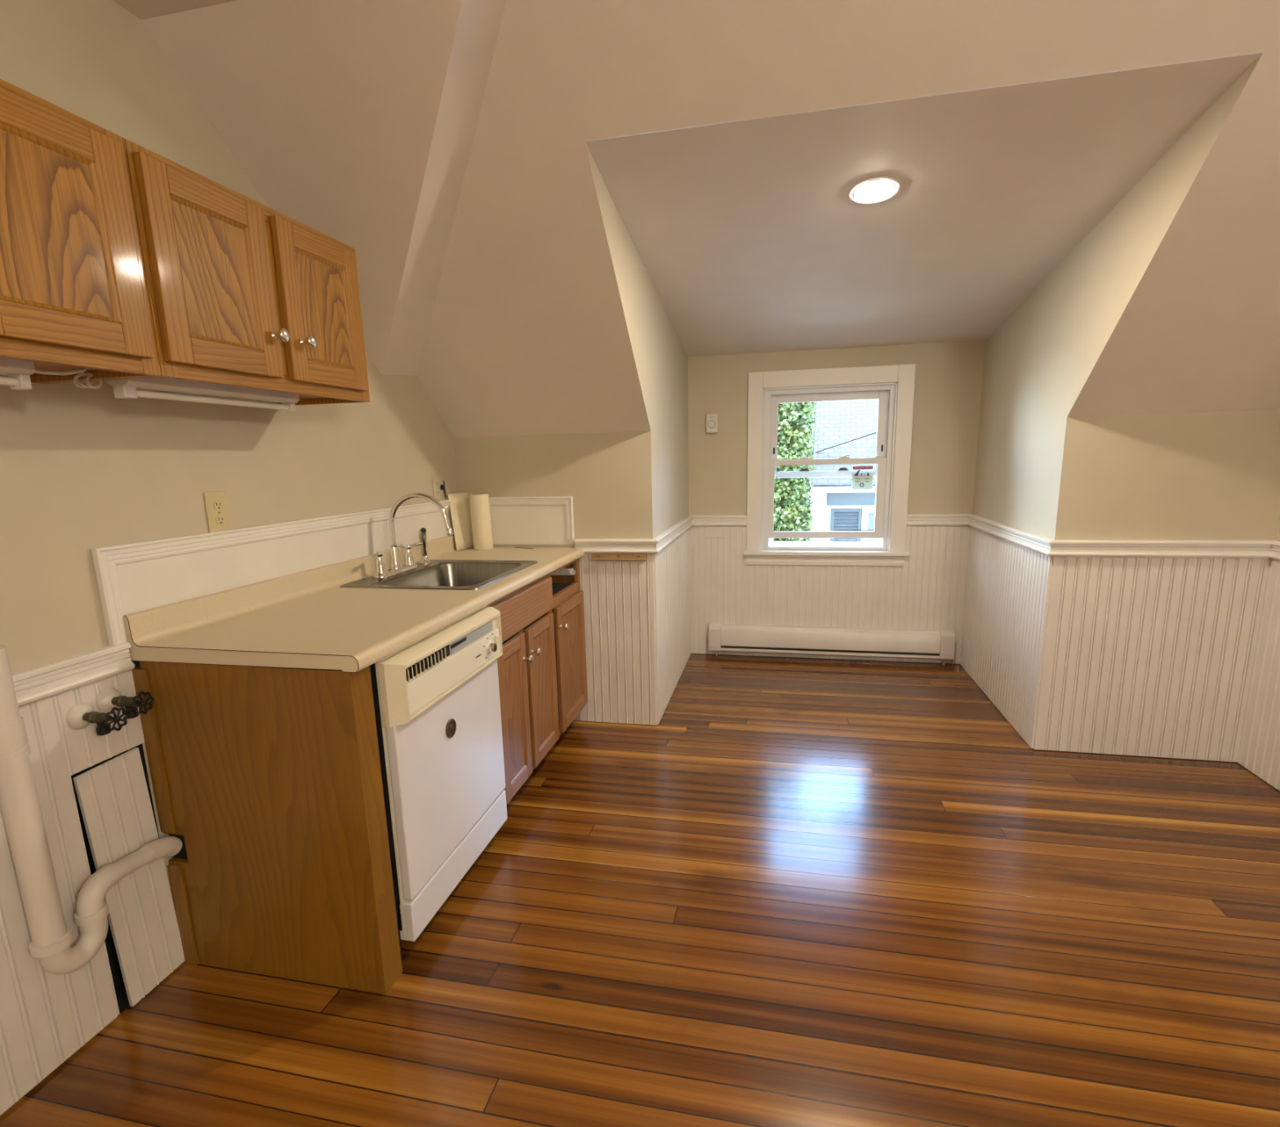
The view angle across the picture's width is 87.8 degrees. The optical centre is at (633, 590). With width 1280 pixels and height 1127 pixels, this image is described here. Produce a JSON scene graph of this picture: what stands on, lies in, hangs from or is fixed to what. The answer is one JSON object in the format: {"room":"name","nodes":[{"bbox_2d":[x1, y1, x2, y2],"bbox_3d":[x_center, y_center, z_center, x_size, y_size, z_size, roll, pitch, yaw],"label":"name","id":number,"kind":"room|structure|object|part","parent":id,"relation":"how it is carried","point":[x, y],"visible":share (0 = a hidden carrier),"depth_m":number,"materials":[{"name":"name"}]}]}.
{"room":"attic kitchen","nodes":[
{"label":"attic kitchen","id":0,"kind":"room"},
{"bbox_2d":[0,0,458,1115],"bbox_3d":[-1.509,-0.080,0.812,0.112,2.600,5.346,1,12,12],"label":"wall","id":1,"kind":"structure","parent":0,"point":[82,469],"depth_m":1.60,"materials":[{"name":"beige paint"}]},
{"bbox_2d":[11,641,134,706],"bbox_3d":[-1.639,0.508,-0.005,0.030,0.073,3.493,1,12,12],"label":"trim","id":2,"kind":"structure","parent":1,"relation":"attached to","point":[38,682],"depth_m":1.52,"materials":[{"name":"white paint"}]},
{"bbox_2d":[0,78,161,382],"bbox_3d":[-1.226,-0.601,1.032,0.349,0.448,0.737,1,12,12],"label":"upper cabinet","id":3,"kind":"object","parent":1,"relation":"attached to","point":[74,292],"visible":0.95,"depth_m":1.20,"materials":[{"name":"brown wood"}]},
{"bbox_2d":[0,356,87,390],"bbox_3d":[-1.206,-0.373,1.072,0.064,0.058,0.648,1,12,12],"label":"tube light","id":4,"kind":"object","parent":3,"relation":"attached to","point":[18,371],"visible":0.9,"depth_m":1.25,"materials":[{"name":"white plastic"}]},
{"bbox_3d":[-1.147,-0.441,1.319,0.008,0.026,0.124,2,12,17],"label":"power cord","id":5,"kind":"part","parent":4,"relation":"part of","materials":[{"name":"white plastic"}]},
{"bbox_2d":[66,702,128,735],"bbox_3d":[-1.241,0.298,1.546,0.112,0.071,0.062,1,12,12],"label":"shutoff valve","id":6,"kind":"object","parent":1,"relation":"attached to","point":[81,715],"visible":1,"depth_m":1.54,"materials":[{"name":"white paint"}]},
{"bbox_2d":[96,687,154,718],"bbox_3d":[-1.228,0.272,1.613,0.108,0.071,0.062,1,12,12],"label":"shutoff valve","id":7,"kind":"object","parent":1,"relation":"attached to","point":[108,698],"visible":0.96,"depth_m":1.60,"materials":[{"name":"white paint"}]},
{"bbox_2d":[40,138,369,405],"bbox_3d":[-1.051,-0.747,1.735,0.384,0.448,0.736,1,12,12],"label":"upper cabinet","id":8,"kind":"object","parent":1,"relation":"attached to","point":[242,292],"visible":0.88,"depth_m":1.58,"materials":[{"name":"brown wood"}]},
{"bbox_2d":[72,372,299,412],"bbox_3d":[-1.079,-0.495,1.669,0.075,0.054,0.603,1,12,12],"label":"tube light","id":9,"kind":"object","parent":8,"relation":"attached to","point":[122,388],"visible":0.91,"depth_m":1.62,"materials":[{"name":"white plastic"}]},
{"bbox_3d":[-1.159,-0.448,1.419,0.026,0.031,0.072,1,12,12],"label":"coiled cord","id":10,"kind":"part","parent":9,"relation":"part of","materials":[{"name":"white plastic"}]},
{"bbox_3d":[-0.948,-0.711,1.516,0.019,0.398,0.329,1,12,12],"label":"door","id":11,"kind":"part","parent":8,"relation":"part of","materials":[{"name":"brown wood"}]},
{"bbox_3d":[-0.887,-0.644,1.673,0.035,0.034,0.034,1,12,12],"label":"knob","id":12,"kind":"part","parent":8,"relation":"part of","materials":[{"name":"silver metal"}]},
{"bbox_3d":[-0.866,-0.664,1.771,0.035,0.034,0.034,1,12,12],"label":"knob","id":13,"kind":"part","parent":8,"relation":"part of","materials":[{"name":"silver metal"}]},
{"bbox_3d":[-0.869,-0.783,1.869,0.019,0.398,0.329,1,12,12],"label":"door","id":14,"kind":"part","parent":8,"relation":"part of","materials":[{"name":"brown wood"}]},
{"bbox_2d":[203,490,231,532],"bbox_3d":[-1.209,-0.229,1.937,0.008,0.124,0.079,1,12,12],"label":"wall outlet","id":15,"kind":"object","parent":1,"relation":"attached to","point":[216,503],"visible":0.99,"depth_m":1.93,"materials":[{"name":"beige plastic"}]},
{"bbox_2d":[213,500,222,510],"bbox_3d":[-1.207,-0.250,1.932,0.002,0.028,0.029,1,12,12],"label":"socket","id":16,"kind":"object","parent":15,"relation":"attached to","point":[218,504],"depth_m":1.93,"materials":[{"name":"beige plastic"}]},
{"bbox_2d":[215,515,224,524],"bbox_3d":[-1.206,-0.207,1.941,0.002,0.028,0.029,1,12,12],"label":"socket","id":17,"kind":"object","parent":15,"relation":"attached to","point":[220,519],"depth_m":1.94,"materials":[{"name":"beige plastic"}]},
{"bbox_2d":[91,499,451,645],"bbox_3d":[-1.078,-0.168,2.504,0.017,0.242,1.882,1,12,12],"label":"trim","id":18,"kind":"structure","parent":1,"relation":"attached to","point":[106,558],"depth_m":1.84,"materials":[{"name":"white paint"}]},
{"bbox_2d":[91,509,453,644],"bbox_3d":[-1.086,-0.170,2.508,0.006,0.237,1.883,1,12,12],"label":"backsplash","id":19,"kind":"structure","parent":1,"relation":"attached to","point":[146,584],"depth_m":2.07,"materials":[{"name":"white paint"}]},
{"bbox_2d":[431,475,441,500],"bbox_3d":[-0.935,-0.490,3.163,0.008,0.118,0.075,1,12,12],"label":"wall outlet","id":20,"kind":"object","parent":1,"relation":"attached to","point":[436,481],"visible":0.96,"depth_m":3.15,"materials":[{"name":"beige paint"}]},
{"bbox_2d":[440,480,446,499],"bbox_3d":[-0.913,-0.486,3.206,0.019,0.089,0.052,-1,11,3],"label":"plug","id":21,"kind":"object","parent":1,"relation":"attached to","point":[442,486],"visible":1,"depth_m":3.19,"materials":[{"name":"black plastic"}]},
{"bbox_3d":[-0.913,-0.486,3.209,0.010,0.089,0.049,-3,12,-9],"label":"cord","id":22,"kind":"part","parent":21,"relation":"part of","materials":[{"name":"black plastic"}]},
{"bbox_2d":[112,0,462,373],"bbox_3d":[-1.105,-0.778,0.269,0.906,0.757,4.755,1,12,12],"label":"ceiling","id":23,"kind":"structure","parent":0,"point":[329,108],"depth_m":1.80,"materials":[{"name":"white paint"}]},
{"bbox_2d":[382,0,506,375],"bbox_3d":[-0.700,-0.881,0.378,0.808,0.897,5.116,-1,11,2],"label":"ceiling","id":24,"kind":"structure","parent":0,"point":[479,21],"depth_m":2.05,"materials":[{"name":"white paint"}]},
{"bbox_2d":[454,431,656,724],"bbox_3d":[-0.393,-0.041,3.359,1.001,1.466,0.012,1,12,12],"label":"wall","id":25,"kind":"structure","parent":0,"point":[607,475],"depth_m":3.29,"materials":[{"name":"beige paint"}]},
{"bbox_2d":[466,496,574,539],"bbox_3d":[-0.593,-0.365,3.330,0.603,0.210,0.017,1,12,12],"label":"trim","id":26,"kind":"structure","parent":25,"relation":"attached to","point":[567,501],"depth_m":3.28,"materials":[{"name":"white paint"}]},
{"bbox_2d":[489,504,573,544],"bbox_3d":[-0.592,-0.353,3.342,0.596,0.234,0.006,1,12,12],"label":"backsplash","id":27,"kind":"structure","parent":25,"relation":"attached to","point":[510,524],"depth_m":3.33,"materials":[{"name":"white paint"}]},
{"bbox_2d":[591,553,646,560],"bbox_3d":[-0.073,-0.164,3.242,0.274,0.030,0.024,1,12,12],"label":"towel bar","id":28,"kind":"object","parent":25,"relation":"attached to","point":[626,557],"visible":1,"depth_m":3.24,"materials":[{"name":"brown wood"}]},
{"bbox_3d":[-0.075,-0.154,3.238,0.274,0.012,0.012,1,12,12],"label":"rod","id":29,"kind":"part","parent":28,"relation":"part of","materials":[{"name":"brown wood"}]},
{"bbox_2d":[585,142,691,724],"bbox_3d":[0.127,-0.466,3.324,0.012,2.289,2.260,1,12,12],"label":"wall","id":30,"kind":"structure","parent":0,"point":[660,358],"depth_m":3.43,"materials":[{"name":"beige paint"}]},
{"bbox_2d":[573,515,746,554],"bbox_3d":[0.225,-0.341,3.821,0.413,0.072,1.474,5,13,27],"label":"trim","id":31,"kind":"structure","parent":30,"relation":"attached to","point":[634,546],"depth_m":3.27,"materials":[{"name":"white paint"}]},
{"bbox_2d":[0,653,1279,1126],"bbox_3d":[0.443,1.092,1.342,3.642,0.001,6.731,1,12,12],"label":"floor","id":32,"kind":"structure","parent":0,"point":[811,891],"depth_m":1.81,"materials":[{"name":"brown wood"}]},
{"bbox_2d":[72,746,185,1006],"bbox_3d":[-1.276,0.730,1.700,0.017,0.645,0.178,1,12,12],"label":"access panel","id":33,"kind":"object","parent":32,"relation":"on","point":[113,796],"visible":0.98,"depth_m":1.69,"materials":[{"name":"white paint"}]},
{"bbox_2d":[131,660,402,993],"bbox_3d":[-0.948,0.602,1.735,0.622,0.872,0.086,1,12,12],"label":"end panel","id":34,"kind":"object","parent":32,"relation":"on","point":[268,780],"visible":0.88,"depth_m":1.69,"materials":[{"name":"brown wood"}]},
{"bbox_2d":[0,644,182,974],"bbox_3d":[-1.253,0.454,1.540,0.078,0.756,0.382,0,11,6],"label":"drain pipe","id":35,"kind":"object","parent":34,"relation":"attached to","point":[51,939],"visible":1,"depth_m":1.40,"materials":[{"name":"white paint"}]},
{"bbox_3d":[-1.229,0.665,1.631,0.042,0.055,0.129,0,11,6],"label":"waste arm","id":36,"kind":"part","parent":35,"relation":"part of","materials":[{"name":"white paint"}]},
{"bbox_2d":[369,604,507,948],"bbox_3d":[-0.804,0.529,2.096,0.641,0.866,0.645,1,12,12],"label":"dishwasher","id":37,"kind":"object","parent":32,"relation":"on","point":[445,797],"visible":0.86,"depth_m":1.90,"materials":[{"name":"white plastic"}]},
{"bbox_2d":[369,662,402,930],"bbox_3d":[-0.842,0.481,2.095,0.565,0.762,0.639,1,12,12],"label":"tub","id":38,"kind":"object","parent":37,"relation":"in","point":[382,731],"depth_m":1.72,"materials":[{"name":"black plastic"}]},
{"bbox_3d":[-0.541,0.197,1.969,0.051,0.170,0.645,1,12,12],"label":"control panel","id":39,"kind":"part","parent":37,"relation":"part of","materials":[{"name":"beige plastic"}]},
{"bbox_3d":[-0.545,0.512,2.035,0.027,0.519,0.635,1,12,12],"label":"door","id":40,"kind":"part","parent":37,"relation":"part of","materials":[{"name":"white metal"}]},
{"bbox_2d":[445,718,456,737],"bbox_3d":[-0.539,0.406,1.968,0.008,0.057,0.057,1,12,12],"label":"magnet","id":41,"kind":"object","parent":37,"relation":"attached to","point":[451,727],"visible":1,"depth_m":1.96,"materials":[{"name":"brown metal"}]},
{"bbox_3d":[-0.549,0.832,2.102,0.045,0.114,0.639,1,12,12],"label":"kick plate","id":42,"kind":"part","parent":37,"relation":"part of","materials":[{"name":"white metal"}]},
{"bbox_2d":[487,573,559,804],"bbox_3d":[-0.700,0.399,2.719,0.678,0.871,0.626,1,12,12],"label":"base cabinet","id":43,"kind":"object","parent":32,"relation":"on","point":[527,673],"visible":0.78,"depth_m":2.60,"materials":[{"name":"brown wood"}]},
{"bbox_2d":[122,533,584,672],"bbox_3d":[-0.758,-0.057,2.476,0.654,0.118,1.845,1,12,12],"label":"countertop","id":44,"kind":"structure","parent":43,"relation":"on","point":[304,619],"depth_m":1.89,"materials":[{"name":"beige laminate"}]},
{"bbox_2d":[371,492,453,577],"bbox_3d":[-0.901,-0.235,2.660,0.312,0.314,0.254,-7,13,-25],"label":"faucet","id":45,"kind":"object","parent":44,"relation":"on","point":[395,566],"visible":1,"depth_m":2.62,"materials":[{"name":"silver metal"}]},
{"bbox_3d":[-0.982,-0.138,2.531,0.014,0.016,0.064,-1,11,1],"label":"lever","id":46,"kind":"part","parent":45,"relation":"part of","materials":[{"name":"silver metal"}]},
{"bbox_3d":[-0.980,-0.112,2.568,0.052,0.085,0.052,1,12,12],"label":"handle","id":47,"kind":"part","parent":45,"relation":"part of","materials":[{"name":"silver metal"}]},
{"bbox_3d":[-0.957,-0.085,2.676,0.060,0.016,0.270,1,12,12],"label":"plate","id":48,"kind":"part","parent":45,"relation":"part of","materials":[{"name":"silver metal"}]},
{"bbox_3d":[-0.958,-0.138,2.666,0.054,0.096,0.054,1,12,12],"label":"spout","id":49,"kind":"part","parent":45,"relation":"part of","materials":[{"name":"silver metal"}]},
{"bbox_3d":[-0.936,-0.153,2.765,0.052,0.085,0.052,1,12,12],"label":"handle","id":50,"kind":"part","parent":45,"relation":"part of","materials":[{"name":"silver metal"}]},
{"bbox_3d":[-0.914,-0.194,2.781,0.066,0.018,0.014,-12,16,-43],"label":"lever","id":51,"kind":"part","parent":45,"relation":"part of","materials":[{"name":"silver metal"}]},
{"bbox_3d":[-0.846,-0.281,2.624,0.254,0.213,0.021,0,11,7],"label":"spout","id":52,"kind":"part","parent":45,"relation":"part of","materials":[{"name":"silver metal"}]},
{"bbox_2d":[339,559,537,589],"bbox_3d":[-0.735,0.009,2.647,0.540,0.172,0.632,1,12,12],"label":"sink","id":53,"kind":"object","parent":44,"relation":"in","point":[440,574],"visible":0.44,"depth_m":2.83,"materials":[{"name":"metal"}]},
{"bbox_2d":[417,527,431,564],"bbox_3d":[-0.906,-0.197,2.866,0.057,0.158,0.064,1,12,12],"label":"sprayer","id":54,"kind":"object","parent":53,"relation":"on","point":[422,535],"visible":0.98,"depth_m":2.86,"materials":[{"name":"silver metal"}]},
{"bbox_2d":[448,492,493,550],"bbox_3d":[-0.804,-0.347,3.304,0.186,0.277,0.140,1,12,12],"label":"paper towel roll","id":55,"kind":"object","parent":44,"relation":"on","point":[471,517],"visible":1,"depth_m":3.29,"materials":[{"name":"white paper"}]},
{"bbox_3d":[-0.450,0.468,2.493,0.019,0.580,0.262,1,12,12],"label":"door","id":56,"kind":"part","parent":43,"relation":"part of","materials":[{"name":"brown wood"}]},
{"bbox_3d":[-0.421,0.063,2.585,0.019,0.137,0.590,1,12,12],"label":"false drawer","id":57,"kind":"part","parent":43,"relation":"part of","materials":[{"name":"brown wood"}]},
{"bbox_3d":[-0.405,0.260,2.551,0.035,0.034,0.034,1,12,12],"label":"knob","id":58,"kind":"part","parent":43,"relation":"part of","materials":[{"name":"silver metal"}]},
{"bbox_3d":[-0.386,0.240,2.635,0.035,0.034,0.034,1,12,12],"label":"knob","id":59,"kind":"part","parent":43,"relation":"part of","materials":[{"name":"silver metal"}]},
{"bbox_3d":[-0.382,0.406,2.796,0.019,0.580,0.301,1,12,12],"label":"door","id":60,"kind":"part","parent":43,"relation":"part of","materials":[{"name":"brown wood"}]},
{"bbox_2d":[548,557,587,736],"bbox_3d":[-0.586,0.292,3.233,0.678,0.871,0.444,1,12,12],"label":"base cabinet","id":61,"kind":"object","parent":32,"relation":"on","point":[568,609],"visible":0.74,"depth_m":3.18,"materials":[{"name":"brown wood"}]},
{"bbox_3d":[-0.311,0.158,2.972,0.035,0.034,0.034,1,12,12],"label":"knob","id":62,"kind":"part","parent":61,"relation":"part of","materials":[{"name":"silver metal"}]},
{"bbox_3d":[-0.295,0.323,3.182,0.019,0.586,0.402,1,12,12],"label":"door","id":63,"kind":"part","parent":61,"relation":"part of","materials":[{"name":"brown wood"}]},
{"bbox_2d":[687,339,985,663],"bbox_3d":[1.217,-0.513,4.245,1.745,1.966,0.012,1,12,12],"label":"wall","id":64,"kind":"structure","parent":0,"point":[927,592],"depth_m":4.24,"materials":[{"name":"beige paint"}]},
{"bbox_2d":[706,413,717,432],"bbox_3d":[0.502,-1.079,4.275,0.073,0.120,0.036,1,12,12],"label":"thermostat","id":65,"kind":"object","parent":64,"relation":"attached to","point":[711,419],"visible":1,"depth_m":4.26,"materials":[{"name":"grey plastic"}]},
{"bbox_2d":[742,364,915,565],"bbox_3d":[1.224,-0.775,4.240,1.022,1.223,0.195,1,12,12],"label":"window","id":66,"kind":"structure","parent":64,"relation":"attached to","point":[893,385],"depth_m":4.19,"materials":[{"name":"white paint"}]},
{"bbox_3d":[1.242,-0.789,4.320,0.774,1.005,0.014,1,12,12],"label":"storm frame","id":67,"kind":"part","parent":66,"relation":"part of","materials":[{"name":"white plastic"}]},
{"bbox_3d":[1.232,-0.593,4.267,0.712,0.505,0.032,1,12,12],"label":"sash","id":68,"kind":"part","parent":66,"relation":"part of","materials":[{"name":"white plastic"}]},
{"bbox_3d":[1.229,-0.774,4.261,0.774,1.010,0.103,1,12,12],"label":"frame","id":69,"kind":"part","parent":66,"relation":"part of","materials":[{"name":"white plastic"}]},
{"bbox_3d":[1.232,-0.990,4.229,0.712,0.520,0.032,1,12,12],"label":"sash","id":70,"kind":"part","parent":66,"relation":"part of","materials":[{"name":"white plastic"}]},
{"bbox_2d":[851,464,873,489],"bbox_3d":[1.441,-0.717,4.192,0.128,0.158,0.001,1,12,12],"label":"window sticker","id":71,"kind":"object","parent":66,"relation":"attached to","point":[862,477],"visible":1,"depth_m":4.19,"materials":[{"name":"white paper"}]},
{"bbox_2d":[708,622,955,664],"bbox_3d":[1.267,0.348,4.372,1.544,0.220,0.066,1,12,12],"label":"baseboard heater","id":72,"kind":"object","parent":64,"relation":"attached to","point":[784,639],"visible":1,"depth_m":4.34,"materials":[{"name":"white metal"}]},
{"bbox_2d":[417,0,1279,436],"bbox_3d":[0.674,-1.159,2.194,3.542,1.134,1.343,1,12,12],"label":"ceiling","id":73,"kind":"structure","parent":0,"point":[527,333],"depth_m":1.96,"materials":[{"name":"white paint"}]},
{"bbox_2d":[585,52,1262,356],"bbox_3d":[0.949,-1.413,2.944,1.745,0.323,2.260,1,12,12],"label":"ceiling","id":74,"kind":"structure","parent":0,"point":[749,236],"depth_m":2.35,"materials":[{"name":"white paint"}]},
{"bbox_2d":[848,176,900,204],"bbox_3d":[0.824,-1.373,2.281,0.168,0.028,0.166,1,12,12],"label":"recessed light","id":75,"kind":"object","parent":74,"relation":"in","point":[875,189],"visible":1,"depth_m":2.27,"materials":[{"name":"white glass"}]},
{"bbox_2d":[959,53,1262,748],"bbox_3d":[1.819,-0.433,2.952,0.012,2.289,2.260,1,12,12],"label":"wall","id":76,"kind":"structure","parent":0,"point":[1037,362],"depth_m":3.04,"materials":[{"name":"beige paint"}]},
{"bbox_2d":[1033,409,1279,761],"bbox_3d":[2.189,0.010,2.792,0.796,1.466,0.012,1,12,12],"label":"wall","id":77,"kind":"structure","parent":0,"point":[1142,656],"depth_m":2.78,"materials":[{"name":"beige paint"}]},
{"bbox_2d":[1237,514,1279,791],"bbox_3d":[1.988,-0.012,0.045,0.012,2.600,5.346,1,12,12],"label":"wall","id":78,"kind":"structure","parent":0,"point":[1259,753],"depth_m":2.69,"materials":[{"name":"beige paint"}]},
{"bbox_2d":[906,513,1279,559],"bbox_3d":[2.020,0.215,0.837,0.942,0.072,6.734,-1,11,3],"label":"trim","id":79,"kind":"structure","parent":78,"relation":"attached to","point":[1049,547],"depth_m":2.78,"materials":[{"name":"white paint"}]},
{"label":"outside","id":80,"kind":"structure","parent":0,"visible":0},
{"bbox_2d":[809,512,818,541],"bbox_3d":[-0.269,4.730,6.679,100.000,0.001,130.000,1,12,12],"label":"ground","id":81,"kind":"structure","parent":80,"point":[815,524],"depth_m":56.92,"materials":[{"name":"white concrete"}]},
{"bbox_2d":[773,401,817,541],"bbox_3d":[1.071,-0.115,8.881,2.585,8.570,1.933,2,12,15],"label":"leafy tree","id":82,"kind":"object","parent":81,"relation":"on","point":[793,500],"visible":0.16,"depth_m":7.96,"materials":[{"name":"green plant"}]},
{"bbox_2d":[808,399,878,541],"bbox_3d":[7.448,-0.293,10.578,9.060,7.938,4.800,2,12,16],"label":"neighbor house","id":83,"kind":"structure","parent":81,"relation":"on","point":[837,422],"depth_m":9.56,"materials":[{"name":"white"}]},
{"bbox_2d":[830,507,862,541],"bbox_3d":[3.059,-0.470,9.657,0.420,1.460,0.038,2,12,16],"label":"shutter","id":84,"kind":"object","parent":83,"relation":"hanging from","point":[840,517],"depth_m":9.55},
{"bbox_3d":[3.711,-0.437,9.485,0.760,1.370,0.016,2,12,16],"label":"pane","id":85,"kind":"part","parent":83,"relation":"part of","materials":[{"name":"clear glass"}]},
{"bbox_3d":[5.475,0.772,6.375,0.280,7.600,0.280,1,12,12],"label":"utility pole","id":86,"kind":"object","parent":81,"relation":"on","visible":0},
{"bbox_2d":[815,431,876,452],"bbox_3d":[3.945,-2.258,7.681,0.013,1.213,4.523,-10,14,-36],"label":"overhead cable","id":87,"kind":"object","parent":86,"relation":"attached to","point":[874,432],"visible":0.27,"depth_m":9.13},
{"bbox_2d":[838,528,873,530],"bbox_3d":[4.135,-0.748,7.887,0.011,0.362,4.158,-9,14,-34],"label":"overhead cable","id":88,"kind":"object","parent":86,"relation":"attached to","point":[838,529],"visible":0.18,"depth_m":9.35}
]}

